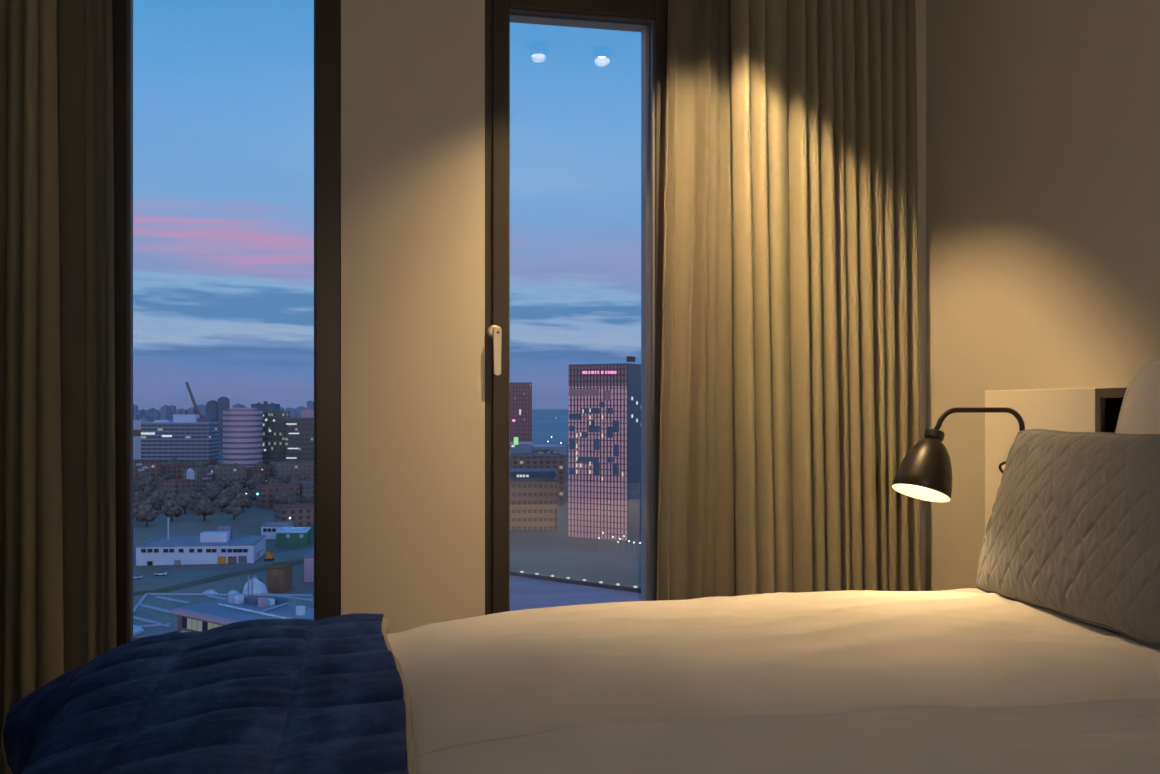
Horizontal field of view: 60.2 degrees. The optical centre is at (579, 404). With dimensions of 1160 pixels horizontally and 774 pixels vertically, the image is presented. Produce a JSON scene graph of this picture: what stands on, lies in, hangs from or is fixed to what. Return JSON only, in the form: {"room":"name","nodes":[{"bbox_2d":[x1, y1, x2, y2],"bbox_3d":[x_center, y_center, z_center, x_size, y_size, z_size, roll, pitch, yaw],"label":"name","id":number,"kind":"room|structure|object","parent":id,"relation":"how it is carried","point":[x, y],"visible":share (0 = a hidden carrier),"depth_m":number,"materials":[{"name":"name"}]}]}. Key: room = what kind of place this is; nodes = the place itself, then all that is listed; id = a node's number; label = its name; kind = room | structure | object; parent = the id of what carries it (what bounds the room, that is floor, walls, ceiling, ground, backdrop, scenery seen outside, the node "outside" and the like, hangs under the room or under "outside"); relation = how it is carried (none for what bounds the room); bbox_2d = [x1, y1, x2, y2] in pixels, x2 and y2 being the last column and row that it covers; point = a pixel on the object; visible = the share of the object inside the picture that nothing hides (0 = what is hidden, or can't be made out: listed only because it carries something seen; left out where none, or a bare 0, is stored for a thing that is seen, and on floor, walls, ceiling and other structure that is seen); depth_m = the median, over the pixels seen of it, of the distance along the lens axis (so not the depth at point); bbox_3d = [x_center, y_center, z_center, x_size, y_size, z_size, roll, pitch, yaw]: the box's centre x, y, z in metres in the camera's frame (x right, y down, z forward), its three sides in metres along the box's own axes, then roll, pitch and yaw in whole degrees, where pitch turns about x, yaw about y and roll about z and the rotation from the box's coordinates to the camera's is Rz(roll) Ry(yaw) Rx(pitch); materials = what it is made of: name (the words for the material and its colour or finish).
{"room":"hotel room","nodes":[
{"label":"hotel room","id":0,"kind":"room"},
{"bbox_2d":[510,15,650,600],"bbox_3d":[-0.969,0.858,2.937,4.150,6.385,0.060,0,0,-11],"label":"window frame","id":1,"kind":"structure","parent":0,"point":[645,30],"depth_m":3.15,"materials":[{"name":"metal"}]},
{"bbox_2d":[341,0,925,632],"bbox_3d":[-0.950,-0.142,2.839,4.150,2.385,0.140,0,0,-11],"label":"wall","id":2,"kind":"structure","parent":0,"point":[413,71],"depth_m":2.86,"materials":[{"name":"grey paint"}]},
{"bbox_2d":[112,0,340,646],"bbox_3d":[-0.998,-0.160,2.798,0.643,2.300,0.071,0,0,-11],"label":"window","id":3,"kind":"structure","parent":2,"relation":"in","point":[327,13],"depth_m":2.81,"materials":[{"name":"brown metal"}]},
{"bbox_2d":[485,0,667,614],"bbox_3d":[0.002,-0.122,2.974,0.574,2.225,0.119,0,0,-11],"label":"window","id":4,"kind":"structure","parent":2,"relation":"in","point":[654,13],"depth_m":2.91,"materials":[{"name":"brown metal"}]},
{"bbox_2d":[926,0,1159,590],"bbox_3d":[1.651,-0.142,0.722,0.120,2.385,5.370,0,0,-11],"label":"wall","id":5,"kind":"structure","parent":0,"point":[1043,116],"depth_m":2.68,"materials":[{"name":"grey paint"}]},
{"bbox_2d":[985,388,1126,531],"bbox_3d":[1.337,0.496,1.624,0.138,1.068,2.082,0,0,-11],"label":"headboard","id":6,"kind":"object","parent":5,"relation":"attached to","point":[1074,409],"visible":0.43,"depth_m":2.42,"materials":[{"name":"white paint"}]},
{"bbox_2d":[892,407,1024,501],"bbox_3d":[0.919,0.118,2.380,0.384,0.225,0.170,0,0,-11],"label":"wall lamp","id":7,"kind":"object","parent":6,"relation":"attached to","point":[925,472],"visible":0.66,"depth_m":2.33,"materials":[{"name":"black metal"}]},
{"bbox_3d":[-0.443,-1.395,0.304,4.350,0.120,5.370,0,0,-11],"label":"ceiling","id":8,"kind":"structure","parent":0,"visible":0},
{"bbox_3d":[-1.634,-1.311,2.514,0.780,0.047,0.140,0,0,-11],"label":"track","id":9,"kind":"object","parent":8,"relation":"attached to","visible":0},
{"bbox_2d":[0,0,63,773],"bbox_3d":[-1.454,-0.128,2.500,0.289,2.315,0.080,0,0,-11],"label":"drape","id":10,"kind":"object","parent":9,"relation":"hanging from","point":[31,517],"visible":0.94,"depth_m":2.52,"materials":[{"name":"beige fabric"}]},
{"bbox_2d":[57,0,115,672],"bbox_3d":[-1.313,-0.128,2.619,0.183,2.315,0.024,0,0,-11],"label":"sheer curtain","id":11,"kind":"object","parent":9,"relation":"hanging from","point":[84,27],"visible":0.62,"depth_m":2.63,"materials":[{"name":"fabric"}]},
{"bbox_3d":[0.685,-1.311,2.977,0.850,0.047,0.140,0,0,-11],"label":"track","id":12,"kind":"object","parent":8,"relation":"attached to","visible":0},
{"bbox_2d":[656,0,734,600],"bbox_3d":[0.370,-0.128,2.926,0.307,2.315,0.083,0,0,-11],"label":"sheer curtain","id":13,"kind":"object","parent":12,"relation":"hanging from","point":[696,536],"visible":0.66,"depth_m":2.94,"materials":[{"name":"fabric"}]},
{"bbox_2d":[730,0,921,595],"bbox_3d":[0.759,-0.128,2.990,0.664,2.315,0.185,0,0,-11],"label":"drape","id":14,"kind":"object","parent":12,"relation":"hanging from","point":[824,166],"visible":0.82,"depth_m":2.96,"materials":[{"name":"beige fabric"}]},
{"bbox_3d":[-0.443,1.110,0.304,4.350,0.120,5.370,0,0,-11],"label":"floor","id":15,"kind":"structure","parent":0,"visible":0},
{"bbox_3d":[0.281,0.835,1.412,1.985,0.430,1.720,0,0,-11],"label":"bed","id":16,"kind":"object","parent":15,"relation":"on","visible":0},
{"bbox_2d":[387,588,1159,756],"bbox_3d":[0.188,0.577,1.815,1.983,0.340,1.005,0,0,-11],"label":"duvet","id":17,"kind":"object","parent":16,"relation":"on","point":[517,673],"visible":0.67,"depth_m":1.69,"materials":[{"name":"white fabric"}]},
{"bbox_2d":[976,429,1159,648],"bbox_3d":[1.020,0.240,1.955,0.164,0.378,0.720,0,0,-11],"label":"pillow","id":18,"kind":"object","parent":17,"relation":"on","point":[1073,527],"visible":1,"depth_m":1.94,"materials":[{"name":"grey fabric"}]},
{"bbox_2d":[1115,358,1159,433],"bbox_3d":[1.174,0.161,1.752,0.089,0.521,0.816,0,0,-11],"label":"pillow","id":19,"kind":"object","parent":17,"relation":"on","point":[1139,413],"visible":0.3,"depth_m":1.99,"materials":[{"name":"white fabric"}]},
{"bbox_2d":[415,698,1159,773],"bbox_3d":[0.348,0.571,1.003,1.988,0.349,1.022,0,0,-11],"label":"sheet","id":20,"kind":"object","parent":16,"relation":"on","point":[1114,736],"visible":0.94,"depth_m":1.24,"materials":[{"name":"white fabric"}]},
{"bbox_2d":[1,613,416,773],"bbox_3d":[-0.586,0.632,1.244,0.771,0.427,1.925,0,0,-11],"label":"throw blanket","id":21,"kind":"object","parent":20,"relation":"on","point":[331,695],"visible":1,"depth_m":1.49,"materials":[{"name":"blue fabric"}]},
{"label":"outside","id":22,"kind":"structure","parent":0,"visible":0},
{"bbox_2d":[133,547,313,583],"bbox_3d":[-134.937,61.000,384.303,85.871,0.001,83.352,0,0,-11],"label":"road","id":23,"kind":"structure","parent":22,"point":[214,569],"depth_m":370.82,"materials":[{"name":"asphalt"}]},
{"bbox_2d":[258,549,273,560],"bbox_3d":[-123.347,58.819,392.355,6.276,4.461,3.137,0,0,-11],"label":"excavator","id":24,"kind":"object","parent":23,"relation":"on","point":[269,557],"visible":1,"depth_m":391.57,"materials":[{"name":"yellow metal"}]},
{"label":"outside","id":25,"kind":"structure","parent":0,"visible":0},
{"bbox_2d":[510,550,640,571],"bbox_3d":[-2.158,61.000,393.858,80.399,0.001,67.507,0,0,-11],"label":"road","id":26,"kind":"structure","parent":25,"point":[569,558],"depth_m":394.84,"materials":[{"name":"asphalt"}]},
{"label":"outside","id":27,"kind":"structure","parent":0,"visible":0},
{"bbox_2d":[133,559,303,595],"bbox_3d":[-125.956,60.970,360.316,71.457,0.001,79.919,0,0,-11],"label":"verge","id":28,"kind":"structure","parent":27,"point":[228,575],"depth_m":347.42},
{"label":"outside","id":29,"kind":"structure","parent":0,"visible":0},
{"bbox_2d":[133,445,640,607],"bbox_3d":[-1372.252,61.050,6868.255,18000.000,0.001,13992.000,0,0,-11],"label":"ground","id":30,"kind":"structure","parent":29,"point":[248,522],"depth_m":434.49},
{"bbox_2d":[133,502,142,520],"bbox_3d":[-233.761,56.028,527.267,10.642,10.044,10.486,0,0,-39],"label":"tree","id":31,"kind":"object","parent":30,"relation":"on","point":[137,505],"visible":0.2,"depth_m":526.15,"materials":[{"name":"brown plant"}]},
{"bbox_2d":[133,490,146,503],"bbox_3d":[-257.155,55.291,584.042,12.429,11.519,12.076,0,0,-18],"label":"tree","id":32,"kind":"object","parent":30,"relation":"on","point":[140,496],"visible":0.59,"depth_m":581.97,"materials":[{"name":"brown plant"}]},
{"bbox_2d":[134,480,147,490],"bbox_3d":[-291.418,55.291,663.969,12.076,11.519,12.429,0,0,11],"label":"tree","id":33,"kind":"object","parent":30,"relation":"on","point":[141,485],"visible":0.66,"depth_m":661.23,"materials":[{"name":"brown plant"}]},
{"bbox_2d":[133,420,150,459],"bbox_3d":[-502.253,39.085,1132.663,25.962,43.930,30.353,0,0,-11],"label":"office","id":34,"kind":"structure","parent":30,"relation":"on","point":[136,423],"depth_m":1120.13,"materials":[{"name":"blue"}]},
{"bbox_2d":[133,460,159,480],"bbox_3d":[-338.548,52.265,772.736,26.391,17.570,23.626,0,0,-11],"label":"apartment block","id":35,"kind":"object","parent":30,"relation":"on","point":[139,467],"visible":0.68,"depth_m":768.73,"materials":[{"name":"red brick"}]},
{"bbox_2d":[134,504,158,525],"bbox_3d":[-218.492,55.291,504.448,12.429,11.519,12.076,0,0,14],"label":"tree","id":36,"kind":"object","parent":30,"relation":"on","point":[146,513],"visible":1,"depth_m":502.18,"materials":[{"name":"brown plant"}]},
{"bbox_2d":[138,471,155,480],"bbox_3d":[-320.256,54.808,739.949,12.123,12.485,12.196,0,0,1],"label":"tree","id":37,"kind":"object","parent":30,"relation":"on","point":[145,474],"visible":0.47,"depth_m":737.56,"materials":[{"name":"brown plant"}]},
{"bbox_2d":[144,477,154,488],"bbox_3d":[-298.102,55.291,692.911,12.429,11.519,12.076,0,0,9],"label":"tree","id":38,"kind":"object","parent":30,"relation":"on","point":[149,480],"visible":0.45,"depth_m":690.26,"materials":[{"name":"brown plant"}]},
{"bbox_2d":[144,485,155,496],"bbox_3d":[-272.460,55.900,632.545,9.290,10.300,9.069,0,0,26],"label":"tree","id":39,"kind":"object","parent":30,"relation":"on","point":[149,490],"visible":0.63,"depth_m":629.64,"materials":[{"name":"brown plant"}]},
{"bbox_2d":[141,495,159,509],"bbox_3d":[-242.892,56.028,564.275,10.642,10.044,10.486,0,0,20],"label":"tree","id":40,"kind":"object","parent":30,"relation":"on","point":[151,500],"visible":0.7,"depth_m":562.00,"materials":[{"name":"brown plant"}]},
{"bbox_2d":[150,411,159,421],"bbox_3d":[-895.365,36.593,2109.719,19.336,48.914,22.692,0,0,-11],"label":"block","id":41,"kind":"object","parent":30,"relation":"on","point":[155,415],"visible":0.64,"depth_m":2099.84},
{"bbox_2d":[151,476,165,487],"bbox_3d":[-285.801,54.808,681.157,12.196,12.485,12.123,0,0,2],"label":"tree","id":42,"kind":"object","parent":30,"relation":"on","point":[154,484],"visible":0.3,"depth_m":678.73,"materials":[{"name":"brown plant"}]},
{"bbox_2d":[152,489,166,509],"bbox_3d":[-244.448,54.808,582.140,12.196,12.485,12.123,0,0,-25],"label":"tree","id":43,"kind":"object","parent":30,"relation":"on","point":[159,494],"visible":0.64,"depth_m":578.85,"materials":[{"name":"brown plant"}]},
{"bbox_2d":[160,405,169,419],"bbox_3d":[-844.771,30.584,2038.048,15.776,60.932,21.981,0,0,-11],"label":"block","id":44,"kind":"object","parent":30,"relation":"on","point":[165,410],"visible":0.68,"depth_m":2028.29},
{"bbox_2d":[162,492,176,504],"bbox_3d":[-231.464,55.291,567.207,12.076,11.519,12.429,0,0,13],"label":"tree","id":45,"kind":"object","parent":30,"relation":"on","point":[172,496],"visible":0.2,"depth_m":565.30,"materials":[{"name":"brown plant"}]},
{"bbox_2d":[163,472,175,479],"bbox_3d":[-314.128,56.028,764.026,10.486,10.044,10.642,0,0,-45],"label":"tree","id":46,"kind":"object","parent":30,"relation":"on","point":[168,476],"visible":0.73,"depth_m":760.70,"materials":[{"name":"brown plant"}]},
{"bbox_2d":[160,499,183,520],"bbox_3d":[-215.085,55.291,526.513,12.429,11.519,12.076,0,0,44],"label":"tree","id":47,"kind":"object","parent":30,"relation":"on","point":[171,508],"visible":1,"depth_m":523.84,"materials":[{"name":"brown plant"}]},
{"bbox_2d":[160,463,192,478],"bbox_3d":[-329.374,54.625,813.207,27.733,12.850,24.246,0,0,-11],"label":"apartment block","id":48,"kind":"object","parent":30,"relation":"on","point":[164,468],"visible":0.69,"depth_m":806.60,"materials":[{"name":"red brick"}]},
{"bbox_2d":[162,479,195,495],"bbox_3d":[-252.621,54.095,629.871,20.170,13.910,20.199,0,0,-11],"label":"apartment block","id":49,"kind":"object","parent":30,"relation":"on","point":[173,485],"visible":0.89,"depth_m":624.82,"materials":[{"name":"red brick"}]},
{"bbox_2d":[141,415,218,461],"bbox_3d":[-437.400,35.745,1095.000,77.894,50.610,43.807,0,0,-11],"label":"office","id":50,"kind":"structure","parent":30,"relation":"on","point":[185,438],"depth_m":1080.12,"materials":[{"name":"blue"}]},
{"bbox_2d":[174,492,194,513],"bbox_3d":[-221.776,54.808,560.621,12.123,12.485,12.196,0,0,5],"label":"tree","id":51,"kind":"object","parent":30,"relation":"on","point":[183,499],"visible":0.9,"depth_m":558.03,"materials":[{"name":"brown plant"}]},
{"bbox_2d":[178,488,194,495],"bbox_3d":[-242.484,56.028,617.670,10.486,10.044,10.642,0,0,19],"label":"tree","id":52,"kind":"object","parent":30,"relation":"on","point":[189,491],"visible":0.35,"depth_m":615.13,"materials":[{"name":"brown plant"}]},
{"bbox_2d":[186,468,193,478],"bbox_3d":[-258.586,51.435,663.706,5.969,19.230,6.957,0,0,-11],"label":"house","id":53,"kind":"structure","parent":30,"relation":"on","point":[189,473],"depth_m":661.15,"materials":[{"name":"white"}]},
{"bbox_2d":[188,407,195,414],"bbox_3d":[-1226.909,33.957,3161.321,20.642,54.186,22.954,0,0,-11],"label":"block","id":54,"kind":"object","parent":30,"relation":"on","point":[191,410],"visible":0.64,"depth_m":3151.47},
{"bbox_2d":[185,382,203,417],"bbox_3d":[-577.786,13.120,1499.678,27.239,96.262,8.694,0,0,-11],"label":"crane","id":55,"kind":"object","parent":30,"relation":"on","point":[187,386],"visible":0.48,"depth_m":1499.59,"materials":[{"name":"red"}]},
{"bbox_2d":[182,467,212,491],"bbox_3d":[-271.271,52.975,709.826,20.648,16.150,20.513,0,0,-11],"label":"apartment block","id":56,"kind":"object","parent":30,"relation":"on","point":[203,476],"visible":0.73,"depth_m":704.73,"materials":[{"name":"purple"}]},
{"bbox_2d":[194,493,206,504],"bbox_3d":[-218.513,55.900,575.849,9.069,10.300,9.290,0,0,-2],"label":"tree","id":57,"kind":"object","parent":30,"relation":"on","point":[199,497],"visible":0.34,"depth_m":574.07,"materials":[{"name":"brown plant"}]},
{"bbox_2d":[136,517,265,565],"bbox_3d":[-149.239,53.498,396.298,44.593,17.076,29.581,0,0,-11],"label":"depot","id":58,"kind":"structure","parent":30,"relation":"on","point":[220,546],"depth_m":384.66,"materials":[{"name":"white metal"}]},
{"bbox_2d":[196,404,205,414],"bbox_3d":[-1197.209,29.352,3165.543,29.882,63.396,24.800,0,0,-11],"label":"block","id":59,"kind":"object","parent":30,"relation":"on","point":[202,408],"visible":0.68,"depth_m":3155.32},
{"bbox_2d":[193,497,214,520],"bbox_3d":[-198.350,54.808,527.811,12.196,12.485,12.123,0,0,36],"label":"tree","id":60,"kind":"object","parent":30,"relation":"on","point":[205,507],"visible":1,"depth_m":524.87,"materials":[{"name":"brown plant"}]},
{"bbox_2d":[202,485,217,494],"bbox_3d":[-230.707,55.291,626.245,12.429,11.519,12.076,0,0,12],"label":"tree","id":61,"kind":"object","parent":30,"relation":"on","point":[210,488],"visible":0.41,"depth_m":623.90,"materials":[{"name":"brown plant"}]},
{"bbox_2d":[206,400,216,421],"bbox_3d":[-514.500,27.075,1400.000,14.000,67.950,14.000,0,0,-11],"label":"tower","id":62,"kind":"structure","parent":30,"relation":"on","point":[211,406],"depth_m":1393.34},
{"bbox_2d":[207,457,217,464],"bbox_3d":[-350.328,55.291,951.721,12.429,11.519,12.076,0,0,34],"label":"tree","id":63,"kind":"object","parent":30,"relation":"on","point":[211,461],"visible":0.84,"depth_m":948.79,"materials":[{"name":"brown plant"}]},
{"bbox_2d":[206,490,219,500],"bbox_3d":[-220.972,56.028,603.455,10.486,10.044,10.642,0,0,-40],"label":"tree","id":64,"kind":"object","parent":30,"relation":"on","point":[212,496],"visible":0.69,"depth_m":599.71,"materials":[{"name":"brown plant"}]},
{"bbox_2d":[209,480,224,490],"bbox_3d":[-247.217,56.028,679.730,10.486,10.044,10.642,0,0,-13],"label":"tree","id":65,"kind":"object","parent":30,"relation":"on","point":[218,484],"visible":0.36,"depth_m":678.73,"materials":[{"name":"brown plant"}]},
{"bbox_2d":[212,494,230,511],"bbox_3d":[-204.625,56.028,571.162,10.642,10.044,10.486,0,0,-9],"label":"tree","id":66,"kind":"object","parent":30,"relation":"on","point":[223,501],"visible":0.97,"depth_m":568.49,"materials":[{"name":"brown plant"}]},
{"bbox_2d":[217,397,228,448],"bbox_3d":[-499.100,24.625,1400.000,14.000,72.850,14.000,0,0,-11],"label":"tower","id":67,"kind":"structure","parent":30,"relation":"on","point":[222,402],"depth_m":1392.66,"materials":[{"name":"concrete"}]},
{"bbox_2d":[133,593,313,639],"bbox_3d":[-71.250,53.300,217.576,57.211,15.500,64.559,0,0,-11],"label":"workshop","id":68,"kind":"structure","parent":30,"relation":"on","point":[152,615],"depth_m":229.69,"materials":[{"name":"metal"}]},
{"bbox_2d":[217,489,235,501],"bbox_3d":[-210.344,55.291,594.035,12.076,11.519,12.429,0,0,42],"label":"tree","id":69,"kind":"object","parent":30,"relation":"on","point":[226,492],"visible":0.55,"depth_m":592.43,"materials":[{"name":"brown plant"}]},
{"bbox_2d":[208,464,245,487],"bbox_3d":[-258.491,52.545,732.606,26.594,17.010,23.036,0,0,-11],"label":"apartment block","id":70,"kind":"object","parent":30,"relation":"on","point":[230,470],"visible":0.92,"depth_m":727.11,"materials":[{"name":"concrete"}]},
{"bbox_2d":[222,477,233,488],"bbox_3d":[-245.539,55.291,696.316,12.429,11.519,12.076,0,0,-20],"label":"tree","id":71,"kind":"object","parent":30,"relation":"on","point":[226,481],"visible":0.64,"depth_m":693.47,"materials":[{"name":"brown plant"}]},
{"bbox_2d":[225,500,242,519],"bbox_3d":[-184.449,55.900,533.666,9.290,10.300,9.069,0,0,29],"label":"tree","id":72,"kind":"object","parent":30,"relation":"on","point":[234,507],"visible":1,"depth_m":531.57,"materials":[{"name":"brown plant"}]},
{"bbox_2d":[231,482,247,496],"bbox_3d":[-213.997,54.808,626.979,12.196,12.485,12.123,0,0,4],"label":"tree","id":73,"kind":"object","parent":30,"relation":"on","point":[237,488],"visible":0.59,"depth_m":624.51,"materials":[{"name":"brown plant"}]},
{"bbox_2d":[233,475,246,487],"bbox_3d":[-242.526,55.291,711.167,12.076,11.519,12.429,0,0,-21],"label":"tree","id":74,"kind":"object","parent":30,"relation":"on","point":[238,478],"visible":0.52,"depth_m":709.05,"materials":[{"name":"brown plant"}]},
{"bbox_2d":[172,576,313,632],"bbox_3d":[-59.871,48.950,195.813,41.370,24.200,42.710,0,0,-11],"label":"office","id":75,"kind":"structure","parent":30,"relation":"on","point":[202,617],"depth_m":198.78,"materials":[{"name":"grey concrete"}]},
{"bbox_2d":[223,408,262,466],"bbox_3d":[-313.410,31.805,930.000,35.414,58.490,35.414,0,0,-11],"label":"round tower","id":76,"kind":"structure","parent":30,"relation":"on","point":[242,427],"depth_m":914.89,"materials":[{"name":"purple"}]},
{"bbox_2d":[233,492,252,511],"bbox_3d":[-193.010,55.291,572.034,12.076,11.519,12.429,0,0,-17],"label":"tree","id":77,"kind":"object","parent":30,"relation":"on","point":[242,498],"visible":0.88,"depth_m":569.60,"materials":[{"name":"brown plant"}]},
{"bbox_2d":[248,488,255,500],"bbox_3d":[-198.728,55.900,614.075,9.290,10.300,9.069,0,0,-3],"label":"tree","id":78,"kind":"object","parent":30,"relation":"on","point":[252,496],"visible":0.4,"depth_m":611.39,"materials":[{"name":"brown plant"}]},
{"bbox_2d":[246,475,263,489],"bbox_3d":[-226.864,54.808,697.986,12.196,12.485,12.123,0,0,-28],"label":"tree","id":79,"kind":"object","parent":30,"relation":"on","point":[251,484],"visible":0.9,"depth_m":695.16,"materials":[{"name":"brown plant"}]},
{"bbox_2d":[243,576,267,593],"bbox_3d":[-102.380,57.344,314.999,8.024,7.612,8.000,0,0,-11],"label":"dome","id":80,"kind":"object","parent":30,"relation":"on","point":[259,587],"visible":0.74,"depth_m":313.03,"materials":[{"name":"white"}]},
{"bbox_2d":[246,466,272,480],"bbox_3d":[-248.190,54.545,772.540,25.615,13.010,23.571,0,0,-11],"label":"apartment block","id":81,"kind":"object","parent":30,"relation":"on","point":[266,471],"visible":0.5,"depth_m":767.79,"materials":[{"name":"red brick"}]},
{"bbox_2d":[251,401,279,411],"bbox_3d":[-476.250,27.650,1515.000,39.709,66.800,36.178,0,0,-11],"label":"office","id":82,"kind":"structure","parent":30,"relation":"on","point":[265,407],"depth_m":1499.96,"materials":[{"name":"concrete"}]},
{"bbox_2d":[263,411,289,465],"bbox_3d":[-294.286,33.699,964.959,25.621,54.702,24.455,0,0,-11],"label":"office","id":83,"kind":"structure","parent":30,"relation":"on","point":[273,422],"depth_m":954.13,"materials":[{"name":"white"}]},
{"bbox_2d":[261,522,293,538],"bbox_3d":[-139.932,58.016,462.905,13.322,6.067,14.517,0,0,-11],"label":"annex","id":84,"kind":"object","parent":30,"relation":"on","point":[269,529],"visible":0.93,"depth_m":455.90,"materials":[{"name":"white concrete"}]},
{"bbox_2d":[256,483,299,507],"bbox_3d":[-181.739,54.415,601.856,25.935,13.270,20.949,0,0,-11],"label":"apartment block","id":85,"kind":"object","parent":30,"relation":"on","point":[266,493],"visible":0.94,"depth_m":593.88,"materials":[{"name":"red brick"}]},
{"bbox_2d":[267,562,291,592],"bbox_3d":[-98.881,56.812,329.500,7.341,8.475,9.940,0,0,-11],"label":"tower","id":86,"kind":"structure","parent":30,"relation":"on","point":[279,574],"depth_m":325.02,"materials":[{"name":"concrete"}]},
{"bbox_2d":[274,488,286,502],"bbox_3d":[-174.601,54.808,588.333,12.123,12.485,12.196,0,0,35],"label":"tree","id":87,"kind":"object","parent":30,"relation":"on","point":[280,492],"visible":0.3,"depth_m":585.10,"materials":[{"name":"brown plant"}]},
{"bbox_2d":[279,490,299,503],"bbox_3d":[-167.081,54.808,575.139,12.123,12.485,12.196,0,0,-24],"label":"tree","id":88,"kind":"object","parent":30,"relation":"on","point":[289,497],"visible":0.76,"depth_m":571.97,"materials":[{"name":"brown plant"}]},
{"bbox_2d":[283,475,295,482],"bbox_3d":[-215.068,56.028,737.804,10.642,10.044,10.486,0,0,-44],"label":"tree","id":89,"kind":"object","parent":30,"relation":"on","point":[287,478],"visible":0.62,"depth_m":735.68,"materials":[{"name":"brown plant"}]},
{"bbox_2d":[276,527,310,546],"bbox_3d":[-125.545,57.795,438.803,13.600,6.510,16.734,0,0,-11],"label":"shed","id":90,"kind":"object","parent":30,"relation":"on","point":[285,536],"visible":1,"depth_m":431.32,"materials":[{"name":"green"}]},
{"bbox_2d":[273,461,313,478],"bbox_3d":[-220.108,52.645,773.709,33.936,16.810,22.902,0,0,-11],"label":"apartment block","id":91,"kind":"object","parent":30,"relation":"on","point":[282,469],"visible":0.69,"depth_m":767.23,"materials":[{"name":"concrete"}]},
{"bbox_2d":[274,503,313,525],"bbox_3d":[-144.965,55.975,510.810,21.932,10.150,19.816,0,0,-11],"label":"apartment block","id":92,"kind":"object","parent":30,"relation":"on","point":[301,514],"visible":0.78,"depth_m":505.50,"materials":[{"name":"red brick"}]},
{"bbox_2d":[285,417,313,461],"bbox_3d":[-259.639,36.504,957.000,41.306,49.092,30.848,0,0,-11],"label":"office","id":93,"kind":"structure","parent":30,"relation":"on","point":[299,431],"depth_m":945.09,"materials":[{"name":"white"}]},
{"bbox_2d":[289,480,313,503],"bbox_3d":[-169.337,54.320,620.768,21.498,13.460,21.024,0,0,-11],"label":"apartment block","id":94,"kind":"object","parent":30,"relation":"on","point":[305,486],"visible":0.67,"depth_m":614.08,"materials":[{"name":"concrete"}]},
{"bbox_2d":[298,492,313,502],"bbox_3d":[-161.844,55.900,587.129,9.069,10.300,9.290,0,0,28],"label":"tree","id":95,"kind":"object","parent":30,"relation":"on","point":[305,497],"visible":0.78,"depth_m":585.25,"materials":[{"name":"brown plant"}]},
{"bbox_2d":[301,410,313,416],"bbox_3d":[-349.050,33.700,1315.000,32.649,54.700,34.767,0,0,-11],"label":"office","id":96,"kind":"structure","parent":30,"relation":"on","point":[304,413],"depth_m":1300.01,"materials":[{"name":"purple"}]},
{"bbox_2d":[304,551,313,581],"bbox_3d":[-90.735,56.545,355.000,12.715,9.010,21.370,0,0,-11],"label":"warehouse","id":97,"kind":"structure","parent":30,"relation":"on","point":[308,558],"depth_m":344.97,"materials":[{"name":"purple"}]},
{"bbox_2d":[307,401,313,409],"bbox_3d":[-871.149,23.415,3234.863,22.855,75.270,23.396,0,0,-11],"label":"block","id":98,"kind":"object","parent":30,"relation":"on","point":[310,404],"visible":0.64,"depth_m":3224.63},
{"bbox_2d":[510,382,531,441],"bbox_3d":[-50.390,22.385,730.978,32.563,77.330,23.773,0,0,-11],"label":"tower","id":99,"kind":"structure","parent":30,"relation":"on","point":[520,392],"depth_m":721.45,"materials":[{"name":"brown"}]},
{"bbox_2d":[510,437,531,452],"bbox_3d":[-45.535,41.177,668.977,28.122,39.747,19.075,0,0,-11],"label":"hall","id":100,"kind":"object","parent":30,"relation":"on","point":[515,447],"visible":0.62,"depth_m":661.39,"materials":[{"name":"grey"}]},
{"bbox_2d":[510,468,555,476],"bbox_3d":[-27.662,47.210,519.979,31.677,27.680,21.674,0,0,-11],"label":"hall","id":101,"kind":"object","parent":30,"relation":"on","point":[514,472],"visible":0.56,"depth_m":511.46,"materials":[{"name":"white"}]},
{"bbox_2d":[510,477,556,529],"bbox_3d":[-30.408,48.669,495.990,39.203,24.762,19.247,0,0,-11],"label":"apartment block","id":102,"kind":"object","parent":30,"relation":"on","point":[533,500],"visible":0.58,"depth_m":489.47,"materials":[{"name":"concrete"}]},
{"bbox_2d":[510,453,565,505],"bbox_3d":[-30.494,45.725,617.830,41.321,30.650,31.826,0,0,-11],"label":"apartment block","id":103,"kind":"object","parent":30,"relation":"on","point":[557,461],"visible":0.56,"depth_m":605.00,"materials":[{"name":"concrete"}]},
{"bbox_2d":[532,449,555,452],"bbox_3d":[-29.610,47.985,773.056,19.251,26.130,24.701,0,0,-11],"label":"hall","id":104,"kind":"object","parent":30,"relation":"on","point":[541,450],"visible":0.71,"depth_m":765.36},
{"bbox_2d":[532,444,565,454],"bbox_3d":[-31.016,48.185,879.090,33.380,25.730,34.091,0,0,-11],"label":"hall","id":105,"kind":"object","parent":30,"relation":"on","point":[561,449],"visible":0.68,"depth_m":867.68,"materials":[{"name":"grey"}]},
{"bbox_2d":[510,571,640,610],"bbox_3d":[4.350,45.555,150.465,32.396,30.990,74.072,0,0,-11],"label":"podium","id":106,"kind":"object","parent":30,"relation":"on","point":[527,590],"visible":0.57,"depth_m":165.72,"materials":[{"name":"grey concrete"}]},
{"bbox_2d":[568,356,640,540],"bbox_3d":[14.447,19.499,468.854,40.344,83.102,39.796,0,0,-11],"label":"tower","id":107,"kind":"structure","parent":30,"relation":"on","point":[604,400],"depth_m":457.13,"materials":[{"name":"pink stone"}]},
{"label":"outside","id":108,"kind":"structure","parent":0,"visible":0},
{"bbox_2d":[138,409,567,444],"bbox_3d":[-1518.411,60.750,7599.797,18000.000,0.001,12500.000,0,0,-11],"label":"sea","id":109,"kind":"structure","parent":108,"point":[546,423],"depth_m":2825.65,"materials":[{"name":"liquid"}]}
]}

